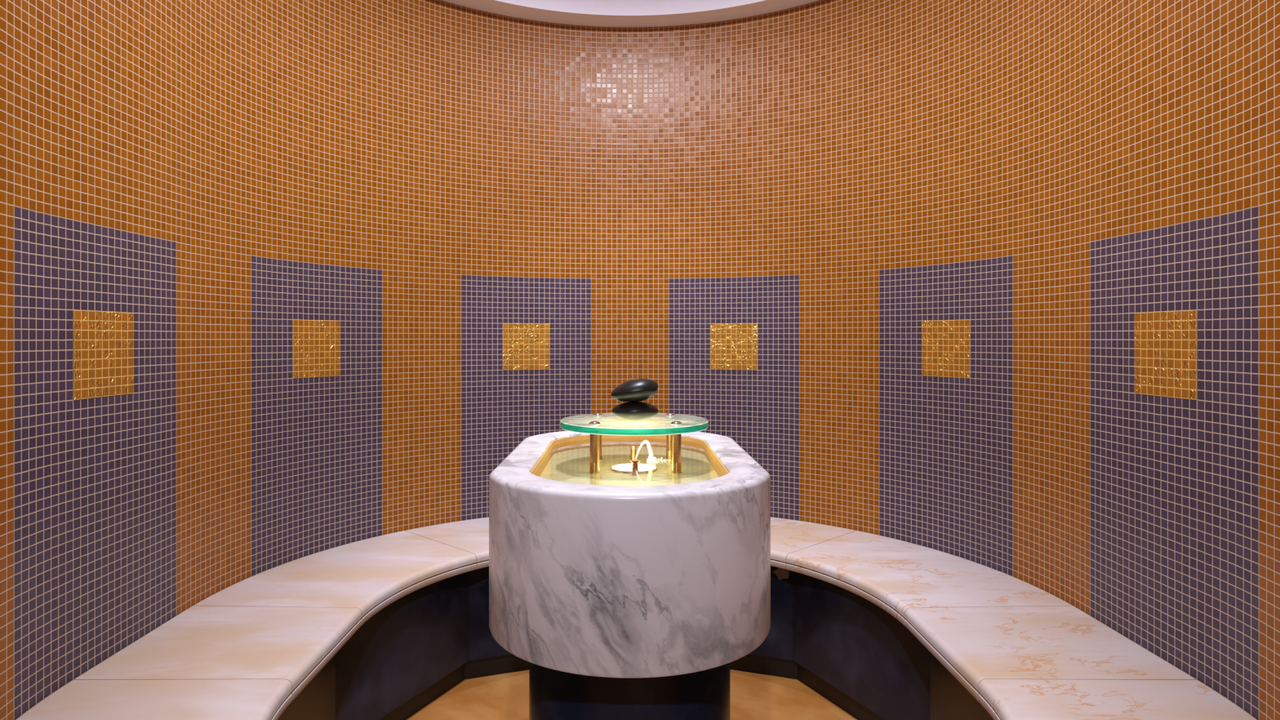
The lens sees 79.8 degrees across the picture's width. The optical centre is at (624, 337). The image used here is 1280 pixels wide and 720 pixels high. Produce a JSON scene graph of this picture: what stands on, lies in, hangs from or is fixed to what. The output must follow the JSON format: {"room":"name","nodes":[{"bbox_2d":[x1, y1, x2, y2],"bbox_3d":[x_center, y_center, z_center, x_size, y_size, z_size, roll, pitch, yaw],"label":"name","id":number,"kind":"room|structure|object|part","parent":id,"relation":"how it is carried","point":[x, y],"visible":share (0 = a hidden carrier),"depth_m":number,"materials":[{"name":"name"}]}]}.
{"room":"spa","nodes":[
{"label":"spa","id":0,"kind":"room"},
{"bbox_2d":[0,0,176,719],"bbox_3d":[-1.051,-0.058,1.247,0.328,2.518,1.573,0,0,-22],"label":"wall","id":1,"kind":"structure","parent":0,"point":[88,87],"depth_m":1.63,"materials":[{"name":"orange tile"}]},
{"bbox_2d":[13,205,176,719],"bbox_3d":[-1.176,0.238,1.726,0.021,0.977,0.550,0,0,-1],"label":"mosaic panel","id":2,"kind":"object","parent":1,"relation":"attached to","point":[95,306],"visible":1,"depth_m":1.67,"materials":[{"name":"purple tile"}]},
{"bbox_2d":[497,0,763,15],"bbox_3d":[0.022,-1.438,1.086,2.257,0.242,4.196,0,0,0],"label":"ceiling","id":3,"kind":"structure","parent":0,"point":[628,7],"depth_m":3.11,"materials":[{"name":"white paint"}]},
{"bbox_2d":[405,668,857,719],"bbox_3d":[0.022,1.245,1.210,2.816,0.088,4.444,0,0,0],"label":"floor","id":4,"kind":"structure","parent":0,"point":[753,695],"depth_m":2.53,"materials":[{"name":"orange stone"}]},
{"bbox_2d":[488,431,770,719],"bbox_3d":[0.010,0.737,1.846,0.581,0.928,0.999,0,0,0],"label":"fountain","id":5,"kind":"object","parent":4,"relation":"on","point":[631,589],"visible":0.84,"depth_m":1.41,"materials":[{"name":"white stone"}]},
{"bbox_2d":[553,437,704,465],"bbox_3d":[0.010,0.276,1.843,0.409,0.069,0.820,0,0,0],"label":"pool water","id":6,"kind":"object","parent":5,"relation":"in","point":[623,438],"visible":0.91,"depth_m":2.16,"materials":[{"name":"clear liquid"}]},
{"bbox_2d":[560,413,708,473],"bbox_3d":[0.024,0.258,1.907,0.368,0.122,0.368,0,0,0],"label":"stand","id":7,"kind":"object","parent":5,"relation":"on","point":[672,425],"visible":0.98,"depth_m":1.80,"materials":[{"name":"glass"}]},
{"bbox_3d":[-0.071,0.270,1.808,0.026,0.098,0.026,0,0,0],"label":"post","id":8,"kind":"part","parent":7,"relation":"part of","materials":[{"name":"gold metal"}]},
{"bbox_3d":[-0.071,0.270,2.006,0.026,0.098,0.026,0,0,0],"label":"post","id":9,"kind":"part","parent":7,"relation":"part of","materials":[{"name":"gold metal"}]},
{"bbox_2d":[611,401,658,420],"bbox_3d":[0.026,0.181,1.892,0.116,0.046,0.098,0,0,0],"label":"pebble","id":10,"kind":"object","parent":7,"relation":"on","point":[630,411],"visible":1,"depth_m":1.86,"materials":[{"name":"black stone"}]},
{"bbox_2d":[611,378,657,401],"bbox_3d":[0.025,0.130,1.892,0.117,0.058,0.092,0,0,0],"label":"pebble","id":11,"kind":"object","parent":10,"relation":"on","point":[637,389],"visible":1,"depth_m":1.86,"materials":[{"name":"black stone"}]},
{"bbox_3d":[0.120,0.270,2.006,0.026,0.098,0.026,0,0,0],"label":"post","id":12,"kind":"part","parent":7,"relation":"part of","materials":[{"name":"gold metal"}]},
{"bbox_3d":[0.122,0.270,1.808,0.026,0.098,0.026,0,0,0],"label":"post","id":13,"kind":"part","parent":7,"relation":"part of","materials":[{"name":"gold metal"}]},
{"bbox_2d":[16,516,1256,719],"bbox_3d":[0.022,0.964,2.015,2.384,0.475,2.465,0,0,0],"label":"stone bench","id":14,"kind":"object","parent":4,"relation":"on","point":[381,627],"visible":0.69,"depth_m":2.14,"materials":[{"name":"beige stone"}]},
{"bbox_3d":[-0.836,0.739,1.269,0.518,0.027,0.915,0,0,-23],"label":"seat","id":15,"kind":"part","parent":14,"relation":"part of","materials":[{"name":"beige stone"}]},
{"bbox_3d":[-0.938,0.739,1.850,0.463,0.027,0.446,0,0,0],"label":"seat","id":16,"kind":"part","parent":14,"relation":"part of","materials":[{"name":"beige stone"}]},
{"bbox_3d":[-0.805,0.952,1.860,0.022,0.350,0.494,0,0,0],"label":"riser panel","id":17,"kind":"part","parent":14,"relation":"part of","materials":[{"name":"black stone"}]},
{"bbox_3d":[-0.837,0.739,2.411,0.513,0.027,0.875,0,0,23],"label":"seat","id":18,"kind":"part","parent":14,"relation":"part of","materials":[{"name":"beige stone"}]},
{"bbox_3d":[-0.678,0.952,2.394,0.022,0.350,0.634,0,0,24],"label":"riser panel","id":19,"kind":"part","parent":14,"relation":"part of","materials":[{"name":"black stone"}]},
{"bbox_3d":[-0.265,0.952,2.787,0.620,0.350,0.022,0,0,-20],"label":"riser panel","id":20,"kind":"part","parent":14,"relation":"part of","materials":[{"name":"black stone"}]},
{"bbox_3d":[0.022,0.739,2.905,1.699,0.027,0.684,0,0,0],"label":"seat","id":21,"kind":"part","parent":14,"relation":"part of","materials":[{"name":"beige stone"}]},
{"bbox_3d":[0.309,0.952,2.787,0.620,0.350,0.022,0,0,20],"label":"riser panel","id":22,"kind":"part","parent":14,"relation":"part of","materials":[{"name":"black stone"}]},
{"bbox_3d":[0.722,0.952,2.394,0.022,0.350,0.634,0,0,-24],"label":"riser panel","id":23,"kind":"part","parent":14,"relation":"part of","materials":[{"name":"black stone"}]},
{"bbox_3d":[0.881,0.739,2.411,0.513,0.027,0.875,0,0,-23],"label":"seat","id":24,"kind":"part","parent":14,"relation":"part of","materials":[{"name":"beige stone"}]},
{"bbox_3d":[0.849,0.952,1.860,0.022,0.350,0.494,0,0,0],"label":"riser panel","id":25,"kind":"part","parent":14,"relation":"part of","materials":[{"name":"black stone"}]},
{"bbox_3d":[0.983,0.739,1.850,0.463,0.027,0.446,0,0,0],"label":"seat","id":26,"kind":"part","parent":14,"relation":"part of","materials":[{"name":"beige stone"}]},
{"bbox_3d":[0.880,0.739,1.269,0.518,0.027,0.915,0,0,23],"label":"seat","id":27,"kind":"part","parent":14,"relation":"part of","materials":[{"name":"beige stone"}]},
{"bbox_2d":[175,0,1090,616],"bbox_3d":[0.022,-0.058,2.681,2.609,2.518,1.358,0,0,0],"label":"wall","id":28,"kind":"structure","parent":0,"point":[833,144],"depth_m":2.85,"materials":[{"name":"orange tile"}]},
{"bbox_2d":[251,255,382,576],"bbox_3d":[-1.033,0.238,2.582,0.042,0.977,0.549,0,0,27],"label":"mosaic panel","id":29,"kind":"object","parent":28,"relation":"attached to","point":[317,328],"visible":1,"depth_m":2.58,"materials":[{"name":"purple tile"}]},
{"bbox_2d":[461,275,591,520],"bbox_3d":[-0.404,0.238,3.159,0.549,0.977,0.043,0,0,-21],"label":"mosaic panel","id":30,"kind":"object","parent":28,"relation":"attached to","point":[526,342],"visible":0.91,"depth_m":3.15,"materials":[{"name":"purple tile"}]},
{"bbox_2d":[441,0,819,27],"bbox_3d":[0.022,-1.319,1.952,2.609,0.002,2.817,0,0,0],"label":"trim","id":31,"kind":"structure","parent":28,"relation":"attached to","point":[495,6],"depth_m":3.13,"materials":[{"name":"beige paint"}]},
{"bbox_2d":[669,275,799,520],"bbox_3d":[0.448,0.238,3.159,0.549,0.977,0.043,0,0,21],"label":"mosaic panel","id":32,"kind":"object","parent":28,"relation":"attached to","point":[734,342],"visible":0.77,"depth_m":3.15,"materials":[{"name":"purple tile"}]},
{"bbox_2d":[879,255,1013,576],"bbox_3d":[1.077,0.238,2.582,0.042,0.977,0.549,0,0,-27],"label":"mosaic panel","id":33,"kind":"object","parent":28,"relation":"attached to","point":[946,330],"visible":1,"depth_m":2.58,"materials":[{"name":"purple tile"}]},
{"bbox_2d":[1089,0,1279,719],"bbox_3d":[1.096,-0.058,1.247,0.328,2.518,1.573,0,0,22],"label":"wall","id":34,"kind":"structure","parent":0,"point":[1184,95],"depth_m":1.61,"materials":[{"name":"orange tile"}]},
{"bbox_2d":[1090,206,1258,719],"bbox_3d":[1.220,0.238,1.726,0.021,0.977,0.550,0,0,1],"label":"mosaic panel","id":35,"kind":"object","parent":34,"relation":"attached to","point":[1175,308],"visible":1,"depth_m":1.68,"materials":[{"name":"purple tile"}]}
]}

